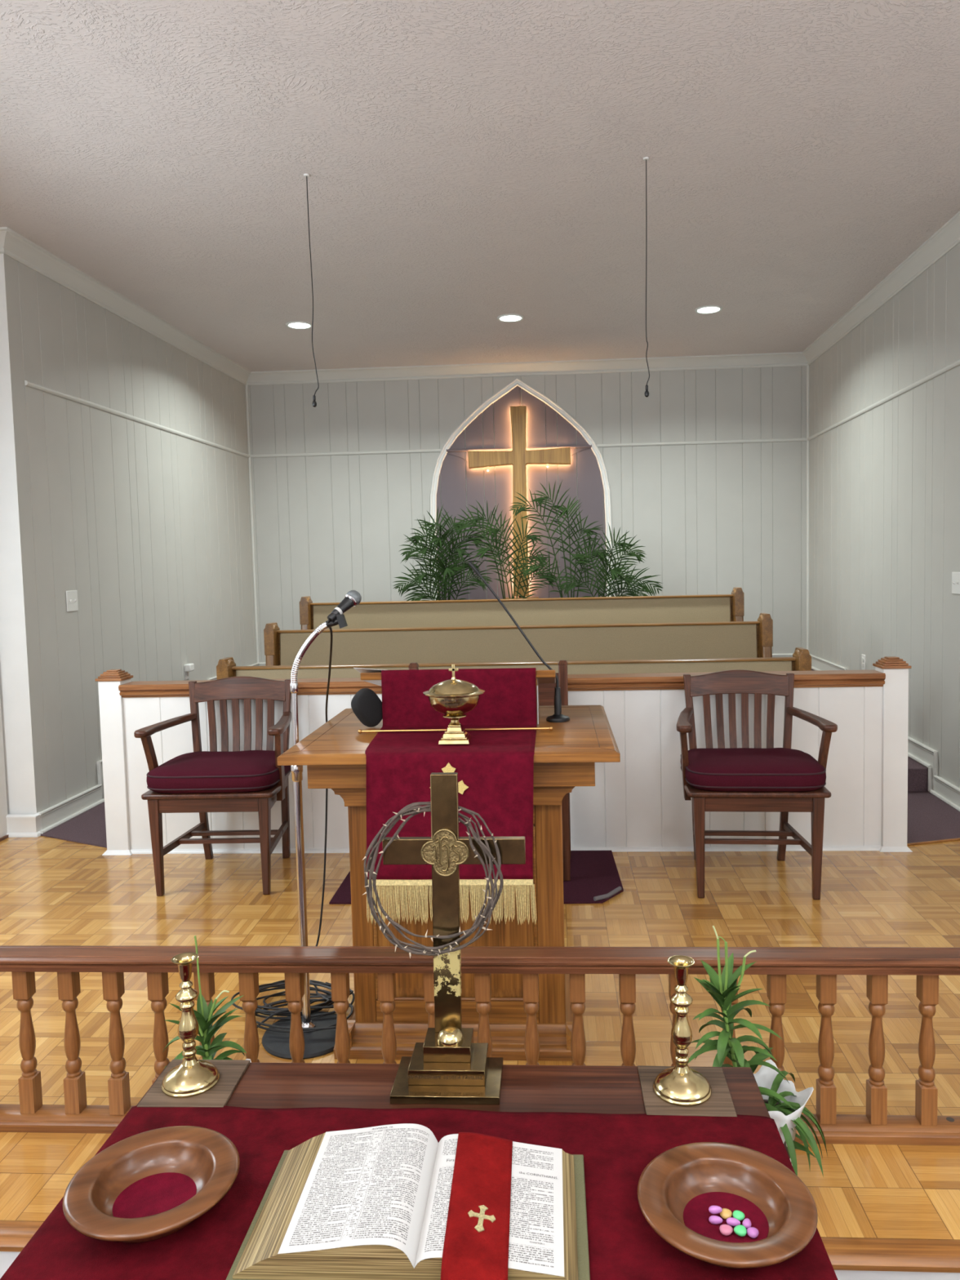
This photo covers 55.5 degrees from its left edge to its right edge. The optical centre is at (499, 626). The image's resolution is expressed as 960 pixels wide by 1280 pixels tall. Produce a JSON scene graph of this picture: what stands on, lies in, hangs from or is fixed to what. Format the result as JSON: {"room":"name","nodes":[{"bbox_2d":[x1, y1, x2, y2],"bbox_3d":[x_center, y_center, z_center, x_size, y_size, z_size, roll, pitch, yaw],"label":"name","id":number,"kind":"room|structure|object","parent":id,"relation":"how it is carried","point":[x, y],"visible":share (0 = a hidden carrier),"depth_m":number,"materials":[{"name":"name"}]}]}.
{"room":"house of worship","nodes":[
{"label":"house of worship","id":0,"kind":"room"},
{"bbox_2d":[0,696,7,837],"bbox_3d":[-2.961,0.056,0.394,0.100,3.530,8.836,-1,4,3],"label":"wall","id":1,"kind":"structure","parent":0,"point":[3,804],"depth_m":4.84,"materials":[{"name":"white paint"}]},
{"bbox_2d":[0,834,8,841],"bbox_3d":[-2.701,1.216,3.486,0.012,0.014,2.800,-1,4,3],"label":"trim","id":2,"kind":"structure","parent":1,"relation":"attached to","point":[5,837],"depth_m":4.83,"materials":[{"name":"brown wood"}]},
{"bbox_2d":[0,1221,959,1272],"bbox_3d":[-0.139,1.291,1.897,5.310,0.036,0.055,-1,4,3],"label":"trim","id":3,"kind":"structure","parent":1,"relation":"attached to","point":[844,1254],"depth_m":1.83,"materials":[{"name":"brown wood"}]},
{"bbox_2d":[0,1251,959,1279],"bbox_3d":[-0.136,1.431,1.912,5.310,0.246,0.020,-1,4,3],"label":"trim","id":4,"kind":"structure","parent":1,"relation":"attached to","point":[6,1258],"depth_m":1.84,"materials":[{"name":"white paint"}]},
{"bbox_2d":[0,253,36,814],"bbox_3d":[-2.644,-0.299,4.819,0.266,3.450,0.020,-1,4,3],"label":"wall","id":5,"kind":"structure","parent":0,"point":[14,672],"depth_m":4.82,"materials":[{"name":"white paint"}]},
{"bbox_2d":[5,812,42,837],"bbox_3d":[-2.540,1.063,4.887,0.173,0.118,0.068,-1,4,3],"label":"baseboard","id":6,"kind":"structure","parent":5,"relation":"attached to","point":[20,825],"depth_m":4.87,"materials":[{"name":"white paint"}]},
{"bbox_2d":[3,253,257,813],"bbox_3d":[-2.446,-0.425,6.569,0.140,3.450,3.541,-1,4,4],"label":"wall","id":7,"kind":"structure","parent":0,"point":[150,526],"depth_m":5.76,"materials":[{"name":"paint"}]},
{"bbox_2d":[66,590,78,612],"bbox_3d":[-2.464,-0.146,5.273,0.016,0.120,0.120,-1,4,3],"label":"light switch","id":8,"kind":"object","parent":7,"relation":"attached to","point":[72,605],"visible":1,"depth_m":5.27,"materials":[{"name":"white plastic"}]},
{"bbox_2d":[38,662,259,834],"bbox_3d":[-2.343,0.726,6.639,0.055,0.540,3.550,-1,4,4],"label":"baseboard","id":9,"kind":"structure","parent":7,"relation":"attached to","point":[56,815],"depth_m":5.24,"materials":[{"name":"grey paint"}]},
{"bbox_2d":[183,663,194,679],"bbox_3d":[-2.317,0.340,6.825,0.050,0.118,0.080,-1,4,3],"label":"wall outlet","id":10,"kind":"object","parent":7,"relation":"attached to","point":[188,667],"visible":1,"depth_m":6.79,"materials":[{"name":"white plastic"}]},
{"bbox_2d":[24,380,441,457],"bbox_3d":[-1.519,-1.434,6.503,1.820,0.028,3.420,-1,4,3],"label":"trim","id":11,"kind":"structure","parent":7,"relation":"attached to","point":[28,384],"depth_m":6.99,"materials":[{"name":"grey paint"}]},
{"bbox_2d":[0,0,959,371],"bbox_3d":[-0.200,-1.932,1.893,5.710,0.100,12.620,-1,4,3],"label":"ceiling","id":12,"kind":"structure","parent":0,"point":[469,164],"depth_m":4.00,"materials":[{"name":"white paint"}]},
{"bbox_2d":[285,320,311,328],"bbox_3d":[-1.442,-2.174,6.589,0.194,0.012,0.194,-1,4,3],"label":"recessed light","id":13,"kind":"object","parent":12,"relation":"in","point":[297,324],"visible":0.97,"depth_m":6.57,"materials":[{"name":"white plastic"}]},
{"bbox_2d":[303,173,319,407],"bbox_3d":[-0.844,-1.507,4.109,0.035,1.025,0.027,-1,4,3],"label":"microphone","id":14,"kind":"object","parent":12,"relation":"hanging from","point":[314,403],"visible":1,"depth_m":4.11,"materials":[{"name":"black"}]},
{"bbox_2d":[497,313,524,322],"bbox_3d":[0.083,-2.204,6.527,0.194,0.012,0.194,-1,4,3],"label":"recessed light","id":15,"kind":"object","parent":12,"relation":"in","point":[511,317],"visible":1,"depth_m":6.51,"materials":[{"name":"white plastic"}]},
{"bbox_2d":[643,156,649,397],"bbox_3d":[0.652,-1.533,4.021,0.034,1.030,0.027,-1,4,3],"label":"microphone","id":16,"kind":"object","parent":12,"relation":"hanging from","point":[646,158],"visible":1,"depth_m":4.02,"materials":[{"name":"black"}]},
{"bbox_2d":[694,305,722,314],"bbox_3d":[1.477,-2.229,6.426,0.194,0.012,0.194,-1,4,3],"label":"recessed light","id":17,"kind":"object","parent":12,"relation":"in","point":[706,309],"visible":1,"depth_m":6.40,"materials":[{"name":"white plastic"}]},
{"bbox_2d":[0,835,959,1239],"bbox_3d":[-0.035,1.167,3.708,5.310,0.040,3.583,-1,4,3],"label":"floor","id":18,"kind":"structure","parent":0,"point":[54,891],"depth_m":3.25,"materials":[{"name":"brown wood"}]},
{"bbox_2d":[162,935,251,1067],"bbox_3d":[-0.643,0.982,2.057,0.253,0.585,0.250,-1,4,3],"label":"lily","id":19,"kind":"object","parent":18,"relation":"on","point":[204,1015],"visible":0.14,"depth_m":2.05,"materials":[{"name":"green plant"}]},
{"bbox_2d":[133,675,292,896],"bbox_3d":[-1.235,0.701,4.148,0.644,0.884,0.560,-1,4,2],"label":"armchair","id":20,"kind":"object","parent":18,"relation":"on","point":[246,687],"visible":0.91,"depth_m":4.21,"materials":[{"name":"brown wood"}]},
{"bbox_2d":[146,750,290,793],"bbox_3d":[-1.238,0.639,4.083,0.566,0.112,0.470,-1,4,2],"label":"seat cushion","id":21,"kind":"object","parent":20,"relation":"on","point":[247,771],"visible":0.84,"depth_m":3.88,"materials":[{"name":"red fabric"}]},
{"bbox_2d":[262,613,347,1059],"bbox_3d":[-0.589,0.586,2.686,0.264,1.286,0.264,-5,5,-41],"label":"microphone stand","id":22,"kind":"object","parent":18,"relation":"on","point":[321,1042],"visible":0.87,"depth_m":2.68,"materials":[{"name":"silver metal"}]},
{"bbox_2d":[327,590,361,622],"bbox_3d":[-0.454,-0.060,2.658,0.111,0.088,0.047,-4,5,-34],"label":"microphone","id":23,"kind":"object","parent":22,"relation":"attached to","point":[353,597],"visible":1,"depth_m":2.65,"materials":[{"name":"black plastic"}]},
{"bbox_2d":[231,618,354,1032],"bbox_3d":[-0.660,0.590,2.853,0.379,1.246,0.503,-3,4,-24],"label":"microphone cable","id":24,"kind":"object","parent":23,"relation":"attached to","point":[268,1010],"visible":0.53,"depth_m":2.86,"materials":[{"name":"black plastic"}]},
{"bbox_2d":[276,705,620,1061],"bbox_3d":[-0.106,0.757,2.844,0.915,0.900,0.795,-1,4,3],"label":"pulpit","id":25,"kind":"object","parent":18,"relation":"on","point":[566,756],"visible":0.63,"depth_m":2.60,"materials":[{"name":"brown wood"}]},
{"bbox_2d":[351,688,382,727],"bbox_3d":[-0.404,0.252,2.818,0.058,0.123,0.116,2,6,44],"label":"case","id":26,"kind":"object","parent":25,"relation":"on","point":[366,704],"visible":0.98,"depth_m":2.79,"materials":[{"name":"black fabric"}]},
{"bbox_2d":[364,667,536,924],"bbox_3d":[-0.122,0.455,2.768,0.477,0.639,0.726,-1,4,3],"label":"cloth","id":27,"kind":"object","parent":25,"relation":"on","point":[495,771],"visible":0.75,"depth_m":2.43,"materials":[{"name":"fabric"}]},
{"bbox_2d":[422,664,484,744],"bbox_3d":[-0.124,0.213,2.533,0.172,0.216,0.172,-1,4,3],"label":"cup","id":28,"kind":"object","parent":27,"relation":"on","point":[453,698],"visible":1,"depth_m":2.49,"materials":[{"name":"gold metal"}]},
{"bbox_2d":[428,695,479,714],"bbox_3d":[-0.124,0.212,2.533,0.156,0.062,0.156,-1,4,3],"label":"bowl","id":29,"kind":"object","parent":28,"relation":"on","point":[445,704],"depth_m":2.47,"materials":[{"name":"gold metal"}]},
{"bbox_2d":[357,726,553,733],"bbox_3d":[-0.130,0.306,2.695,0.580,0.016,0.013,-1,4,3],"label":"brass rod","id":30,"kind":"object","parent":25,"relation":"on","point":[550,728],"visible":0.98,"depth_m":2.69,"materials":[{"name":"gold metal"}]},
{"bbox_2d":[360,669,555,724],"bbox_3d":[-0.118,0.213,2.975,0.606,0.170,0.318,-1,4,3],"label":"book stand","id":31,"kind":"object","parent":25,"relation":"on","point":[548,676],"visible":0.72,"depth_m":2.83,"materials":[{"name":"brown wood"}]},
{"bbox_2d":[353,667,383,672],"bbox_3d":[-0.392,0.139,2.884,0.120,0.029,0.120,-1,4,3],"label":"paper sheet","id":32,"kind":"object","parent":31,"relation":"on","point":[359,669],"visible":0.67,"depth_m":2.88,"materials":[{"name":"grey paper"}]},
{"bbox_2d":[467,561,569,722],"bbox_3d":[0.063,0.047,2.872,0.311,0.508,0.075,-1,4,3],"label":"gooseneck microphone","id":33,"kind":"object","parent":25,"relation":"on","point":[557,717],"visible":0.97,"depth_m":2.87,"materials":[{"name":"black plastic"}]},
{"bbox_2d":[537,685,538,724],"bbox_3d":[0.120,0.243,2.817,0.003,0.120,0.010,-1,4,3],"label":"paper card","id":34,"kind":"object","parent":25,"relation":"on","point":[537,686],"visible":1,"depth_m":2.81,"materials":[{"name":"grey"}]},
{"bbox_2d":[328,850,623,904],"bbox_3d":[-0.074,1.108,4.089,1.228,0.026,0.670,-1,4,3],"label":"floor mat","id":35,"kind":"object","parent":18,"relation":"on","point":[595,878],"visible":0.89,"depth_m":3.97,"materials":[{"name":"purple"}]},
{"bbox_2d":[408,660,570,880],"bbox_3d":[-0.054,0.641,4.124,0.752,0.935,0.357,-1,4,3],"label":"chair","id":36,"kind":"object","parent":35,"relation":"on","point":[546,691],"visible":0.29,"depth_m":4.21,"materials":[{"name":"brown wood"}]},
{"bbox_2d":[0,945,959,1145],"bbox_3d":[0.101,1.019,2.232,3.900,0.453,0.090,-1,4,3],"label":"altar rail","id":37,"kind":"object","parent":18,"relation":"on","point":[925,1127],"visible":0.7,"depth_m":2.21,"materials":[{"name":"brown wood"}]},
{"bbox_2d":[40,791,959,848],"bbox_3d":[0.024,1.053,4.999,5.000,0.008,1.010,-1,4,3],"label":"carpet","id":38,"kind":"structure","parent":18,"relation":"on","point":[930,818],"depth_m":4.88,"materials":[{"name":"red carpet"}]},
{"bbox_2d":[216,647,811,679],"bbox_3d":[0.052,0.612,4.850,3.228,0.904,0.497,-1,4,3],"label":"pew","id":39,"kind":"object","parent":38,"relation":"on","point":[801,660],"visible":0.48,"depth_m":4.98,"materials":[{"name":"brown wood"}]},
{"bbox_2d":[235,660,791,679],"bbox_3d":[0.059,0.423,5.017,3.060,0.418,0.059,-1,4,3],"label":"cushion","id":40,"kind":"object","parent":39,"relation":"on","point":[574,667],"depth_m":4.99,"materials":[{"name":"beige fabric"}]},
{"bbox_2d":[94,656,912,855],"bbox_3d":[-0.017,0.636,4.452,3.923,0.915,0.161,-1,4,3],"label":"wall","id":41,"kind":"structure","parent":18,"relation":"on","point":[637,802],"depth_m":4.37,"materials":[{"name":"white paint"}]},
{"bbox_2d":[676,669,837,899],"bbox_3d":[1.081,0.660,3.961,0.644,0.884,0.560,-1,4,6],"label":"armchair","id":42,"kind":"object","parent":18,"relation":"on","point":[731,682],"visible":0.86,"depth_m":3.95,"materials":[{"name":"brown wood"}]},
{"bbox_2d":[680,747,826,791],"bbox_3d":[1.073,0.599,3.897,0.566,0.111,0.470,-1,4,6],"label":"seat cushion","id":43,"kind":"object","parent":42,"relation":"on","point":[732,769],"visible":0.91,"depth_m":3.70,"materials":[{"name":"red fabric"}]},
{"bbox_2d":[687,925,827,1177],"bbox_3d":[0.555,0.949,1.985,0.311,0.607,0.233,-1,4,3],"label":"lily","id":44,"kind":"object","parent":18,"relation":"on","point":[785,1105],"visible":0.6,"depth_m":1.98,"materials":[{"name":"green plant"}]},
{"bbox_2d":[763,1099,795,1163],"bbox_3d":[0.589,1.161,2.001,0.124,0.180,0.124,-1,4,3],"label":"pot","id":45,"kind":"object","parent":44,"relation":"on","point":[788,1131],"depth_m":1.94,"materials":[{"name":"white"}]},
{"bbox_2d":[906,837,959,845],"bbox_3d":[2.208,1.040,4.442,0.558,0.010,0.012,-2,4,-13],"label":"trim","id":46,"kind":"structure","parent":18,"relation":"on","point":[957,838],"depth_m":4.41,"materials":[{"name":"brown wood"}]},
{"bbox_2d":[248,365,806,662],"bbox_3d":[0.246,-0.603,8.234,5.258,3.450,0.126,-1,4,3],"label":"wall","id":47,"kind":"structure","parent":0,"point":[709,519],"depth_m":8.11,"materials":[{"name":"paint"}]},
{"bbox_2d":[245,384,259,662],"bbox_3d":[-2.241,-0.801,8.301,0.026,2.750,0.026,-1,4,3],"label":"trim","id":48,"kind":"structure","parent":47,"relation":"attached to","point":[246,385],"depth_m":8.28,"materials":[{"name":"grey paint"}]},
{"bbox_2d":[0,210,959,385],"bbox_3d":[0.054,-2.139,6.265,5.310,0.105,3.614,-1,4,3],"label":"trim","id":49,"kind":"structure","parent":47,"relation":"attached to","point":[15,246],"depth_m":7.38,"materials":[{"name":"grey paint"}]},
{"bbox_2d":[446,386,591,596],"bbox_3d":[0.179,-1.192,8.076,1.312,1.850,0.114,-1,4,3],"label":"wall cross","id":50,"kind":"object","parent":47,"relation":"attached to","point":[518,457],"visible":0.89,"depth_m":8.01,"materials":[{"name":"brown wood"}]},
{"bbox_2d":[446,444,591,452],"bbox_3d":[0.176,-1.580,8.098,1.292,0.028,0.016,-1,4,3],"label":"trim","id":51,"kind":"structure","parent":47,"relation":"attached to","point":[572,446],"depth_m":8.10,"materials":[{"name":"grey paint"}]},
{"bbox_2d":[430,377,613,600],"bbox_3d":[0.190,-0.960,8.144,1.626,2.477,0.022,-1,4,3],"label":"trim","id":52,"kind":"structure","parent":47,"relation":"attached to","point":[517,382],"depth_m":8.08,"materials":[{"name":"white paint"}]},
{"bbox_2d":[258,653,793,666],"bbox_3d":[0.264,0.345,8.230,4.978,0.118,0.026,-1,4,3],"label":"baseboard","id":53,"kind":"structure","parent":47,"relation":"attached to","point":[261,664],"depth_m":8.09,"materials":[{"name":"grey paint"}]},
{"bbox_2d":[808,243,959,788],"bbox_3d":[2.682,-0.522,6.263,0.180,3.450,3.541,-1,4,4],"label":"wall","id":54,"kind":"structure","parent":0,"point":[884,482],"depth_m":5.87,"materials":[{"name":"paint"}]},
{"bbox_2d":[596,359,959,447],"bbox_3d":[1.684,-1.492,6.274,1.843,0.028,3.500,-1,4,3],"label":"trim","id":55,"kind":"structure","parent":54,"relation":"attached to","point":[956,363],"depth_m":7.74,"materials":[{"name":"grey paint"}]},
{"bbox_2d":[806,364,808,650],"bbox_3d":[2.715,-0.895,8.008,0.026,2.750,0.026,-1,4,3],"label":"trim","id":56,"kind":"structure","parent":54,"relation":"attached to","point":[807,366],"depth_m":7.99,"materials":[{"name":"grey paint"}]},
{"bbox_2d":[861,653,866,670],"bbox_3d":[2.624,0.260,6.565,0.009,0.115,0.075,-1,4,3],"label":"wall outlet","id":57,"kind":"object","parent":54,"relation":"attached to","point":[864,656],"visible":0.92,"depth_m":6.55,"materials":[{"name":"white plastic"}]},
{"bbox_2d":[809,653,959,811],"bbox_3d":[2.611,0.632,6.346,0.055,0.540,3.551,-1,4,4],"label":"baseboard","id":58,"kind":"structure","parent":54,"relation":"attached to","point":[947,792],"depth_m":5.32,"materials":[{"name":"grey paint"}]},
{"bbox_2d":[951,572,959,594],"bbox_3d":[2.487,-0.235,4.961,0.016,0.120,0.120,-1,4,3],"label":"light switch","id":59,"kind":"object","parent":54,"relation":"attached to","point":[955,575],"visible":1,"depth_m":4.96,"materials":[{"name":"white plastic"}]},
{"bbox_2d":[907,756,928,791],"bbox_3d":[0.092,0.931,5.900,4.994,0.160,0.910,-1,4,3],"label":"step","id":60,"kind":"structure","parent":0,"point":[917,774],"depth_m":5.36,"materials":[{"name":"carpet"}]},
{"bbox_2d":[263,613,773,666],"bbox_3d":[0.098,0.412,5.686,3.228,0.904,0.497,-1,4,3],"label":"pew","id":61,"kind":"object","parent":60,"relation":"on","point":[735,639],"visible":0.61,"depth_m":5.84,"materials":[{"name":"beige fabric"}]},
{"bbox_3d":[0.228,0.662,7.706,4.999,0.440,1.120,-1,4,3],"label":"step","id":62,"kind":"structure","parent":0,"visible":0},
{"bbox_2d":[393,505,493,600],"bbox_3d":[-0.461,-0.283,7.619,0.859,1.489,0.483,-1,4,3],"label":"potted palm","id":63,"kind":"object","parent":62,"relation":"on","point":[447,571],"visible":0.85,"depth_m":7.58,"materials":[{"name":"green plant"}]},
{"bbox_2d":[449,499,560,599],"bbox_3d":[0.061,-0.302,7.544,0.912,1.514,0.282,-1,4,3],"label":"potted palm","id":64,"kind":"object","parent":62,"relation":"on","point":[534,538],"visible":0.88,"depth_m":7.53,"materials":[{"name":"green plant"}]},
{"bbox_2d":[505,596,538,599],"bbox_3d":[0.209,0.079,8.102,0.300,0.670,0.190,-1,4,3],"label":"stand","id":65,"kind":"object","parent":62,"relation":"on","point":[525,597],"visible":0.12,"depth_m":7.99,"materials":[{"name":"brown wood"}]},
{"bbox_2d":[509,480,612,597],"bbox_3d":[0.528,-0.391,7.607,0.869,1.660,0.287,-2,4,-3],"label":"potted palm","id":66,"kind":"object","parent":62,"relation":"on","point":[540,500],"visible":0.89,"depth_m":7.56,"materials":[{"name":"green plant"}]},
{"bbox_2d":[556,523,663,597],"bbox_3d":[0.913,-0.214,7.513,0.891,1.303,0.377,-1,4,3],"label":"potted palm","id":67,"kind":"object","parent":62,"relation":"on","point":[615,572],"visible":0.8,"depth_m":7.50,"materials":[{"name":"green plant"}]},
{"bbox_3d":[-0.307,1.819,-1.114,5.510,0.100,6.090,-1,4,3],"label":"floor","id":68,"kind":"structure","parent":0,"visible":0},
{"bbox_2d":[136,1062,770,1117],"bbox_3d":[-0.094,1.215,1.373,1.090,0.750,0.712,-1,4,3],"label":"table","id":69,"kind":"object","parent":68,"relation":"on","point":[593,1089],"visible":0.17,"depth_m":1.62,"materials":[{"name":"brown wood"}]},
{"bbox_2d":[137,1059,249,1106],"bbox_3d":[-0.547,0.827,1.650,0.152,0.006,0.150,-1,4,3],"label":"wood board","id":70,"kind":"object","parent":69,"relation":"on","point":[231,1071],"visible":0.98,"depth_m":1.62,"materials":[{"name":"brown wood"}]},
{"bbox_2d":[160,952,219,1097],"bbox_3d":[-0.560,0.709,1.641,0.101,0.232,0.101,-1,4,3],"label":"candlestick","id":71,"kind":"object","parent":70,"relation":"on","point":[193,1077],"visible":1,"depth_m":1.63,"materials":[{"name":"gold metal"}]},
{"bbox_2d":[170,952,198,982],"bbox_3d":[-0.562,0.615,1.635,0.047,0.044,0.047,-1,4,3],"label":"candle cup","id":72,"kind":"object","parent":71,"relation":"on","point":[184,961],"depth_m":1.63,"materials":[{"name":"gold metal"}]},
{"bbox_2d":[0,1105,837,1279],"bbox_3d":[-0.105,0.947,1.274,1.113,0.212,0.582,-1,4,3],"label":"tablecloth","id":73,"kind":"object","parent":69,"relation":"on","point":[616,1149],"visible":0.45,"depth_m":1.38,"materials":[{"name":"red fabric"}]},
{"bbox_2d":[62,1125,239,1242],"bbox_3d":[-0.502,0.823,1.330,0.241,0.046,0.241,-3,4,-25],"label":"plate","id":74,"kind":"object","parent":73,"relation":"on","point":[148,1185],"visible":1,"depth_m":1.34,"materials":[{"name":"brown wood"}]},
{"bbox_2d":[226,1123,590,1279],"bbox_3d":[-0.113,0.811,1.288,0.472,0.056,0.282,-1,4,3],"label":"open book","id":75,"kind":"object","parent":73,"relation":"on","point":[366,1203],"visible":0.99,"depth_m":1.26,"materials":[{"name":"white paper"}]},
{"bbox_2d":[440,1132,512,1279],"bbox_3d":[-0.026,0.818,1.267,0.090,0.044,0.306,-1,4,3],"label":"ribbon","id":76,"kind":"object","parent":75,"relation":"attached to","point":[477,1239],"visible":1,"depth_m":1.25,"materials":[{"name":"fabric"}]},
{"bbox_2d":[637,1142,817,1268],"bbox_3d":[0.313,0.809,1.260,0.241,0.046,0.241,2,5,38],"label":"plate","id":77,"kind":"object","parent":73,"relation":"on","point":[677,1189],"visible":1,"depth_m":1.27,"materials":[{"name":"brown wood"}]},
{"bbox_2d":[708,1205,722,1213],"bbox_3d":[0.300,0.809,1.265,0.019,0.010,0.010,-1,4,1],"label":"candy","id":78,"kind":"object","parent":77,"relation":"in","point":[713,1209],"visible":1,"depth_m":1.26,"materials":[{"name":"purple"}]},
{"bbox_2d":[708,1215,723,1224],"bbox_3d":[0.298,0.817,1.255,0.019,0.010,0.011,-1,4,9],"label":"candy","id":79,"kind":"object","parent":77,"relation":"on","point":[714,1220],"visible":1,"depth_m":1.25,"materials":[{"name":"purple"}]},
{"bbox_2d":[719,1224,733,1235],"bbox_3d":[0.308,0.818,1.236,0.018,0.010,0.017,-2,4,-8],"label":"candy","id":80,"kind":"object","parent":77,"relation":"on","point":[725,1229],"visible":1,"depth_m":1.23,"materials":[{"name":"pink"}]},
{"bbox_2d":[720,1208,732,1219],"bbox_3d":[0.316,0.816,1.266,0.018,0.010,0.017,-2,4,-14],"label":"candy","id":81,"kind":"object","parent":77,"relation":"on","point":[726,1213],"visible":1,"depth_m":1.26,"materials":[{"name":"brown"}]},
{"bbox_2d":[726,1217,740,1226],"bbox_3d":[0.321,0.816,1.249,0.019,0.010,0.011,0,4,15],"label":"candy","id":82,"kind":"object","parent":77,"relation":"on","point":[731,1221],"visible":1,"depth_m":1.25,"materials":[{"name":"purple"}]},
{"bbox_2d":[732,1209,745,1221],"bbox_3d":[0.332,0.815,1.261,0.017,0.010,0.016,-1,4,3],"label":"candy","id":83,"kind":"object","parent":77,"relation":"on","point":[738,1215],"visible":1,"depth_m":1.26,"materials":[{"name":"green food"}]},
{"bbox_2d":[733,1224,746,1236],"bbox_3d":[0.327,0.816,1.232,0.017,0.010,0.018,2,5,42],"label":"candy","id":84,"kind":"object","parent":77,"relation":"on","point":[740,1230],"visible":1,"depth_m":1.23,"materials":[{"name":"green food"}]},
{"bbox_2d":[742,1217,751,1228],"bbox_3d":[0.339,0.817,1.247,0.012,0.010,0.016,1,4,25],"label":"candy","id":85,"kind":"object","parent":77,"relation":"on","point":[746,1223],"visible":1,"depth_m":1.24,"materials":[{"name":"purple"}]},
{"bbox_2d":[746,1226,759,1238],"bbox_3d":[0.343,0.818,1.230,0.017,0.010,0.016,-3,4,-25],"label":"candy","id":86,"kind":"object","parent":77,"relation":"on","point":[752,1232],"visible":1,"depth_m":1.23,"materials":[{"name":"purple"}]},
{"bbox_2d":[382,772,525,1105],"bbox_3d":[-0.082,0.545,1.616,0.260,0.552,0.127,-1,4,3],"label":"cross","id":87,"kind":"object","parent":69,"relation":"on","point":[448,1068],"visible":1,"depth_m":1.65,"materials":[{"name":"gold metal"}]},
{"bbox_2d":[362,801,503,958],"bbox_3d":[-0.119,0.461,1.659,0.257,0.275,0.069,-1,4,3],"label":"crown","id":88,"kind":"object","parent":87,"relation":"hanging from","point":[411,809],"depth_m":1.64,"materials":[{"name":"beige"}]},
{"bbox_2d":[637,1065,737,1116],"bbox_3d":[0.326,0.811,1.592,0.152,0.006,0.151,-1,4,3],"label":"wood board","id":89,"kind":"object","parent":69,"relation":"on","point":[720,1104],"visible":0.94,"depth_m":1.56,"materials":[{"name":"brown wood"}]},
{"bbox_2d":[653,955,711,1106],"bbox_3d":[0.317,0.693,1.582,0.101,0.232,0.101,-1,4,3],"label":"candlestick","id":90,"kind":"object","parent":89,"relation":"on","point":[679,1085],"visible":1,"depth_m":1.57,"materials":[{"name":"gold metal"}]},
{"bbox_2d":[666,955,694,986],"bbox_3d":[0.315,0.599,1.576,0.047,0.044,0.047,-1,4,3],"label":"candle cup","id":91,"kind":"object","parent":90,"relation":"on","point":[681,963],"depth_m":1.57,"materials":[{"name":"gold metal"}]},
{"bbox_3d":[0.156,0.800,6.751,4.994,0.300,0.910,-1,4,3],"label":"step","id":92,"kind":"structure","parent":0,"visible":0},
{"bbox_2d":[299,586,744,629],"bbox_3d":[0.144,0.213,6.523,3.228,0.904,0.497,-1,4,3],"label":"pew","id":93,"kind":"object","parent":92,"relation":"on","point":[714,607],"visible":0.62,"depth_m":6.67,"materials":[{"name":"beige fabric"}]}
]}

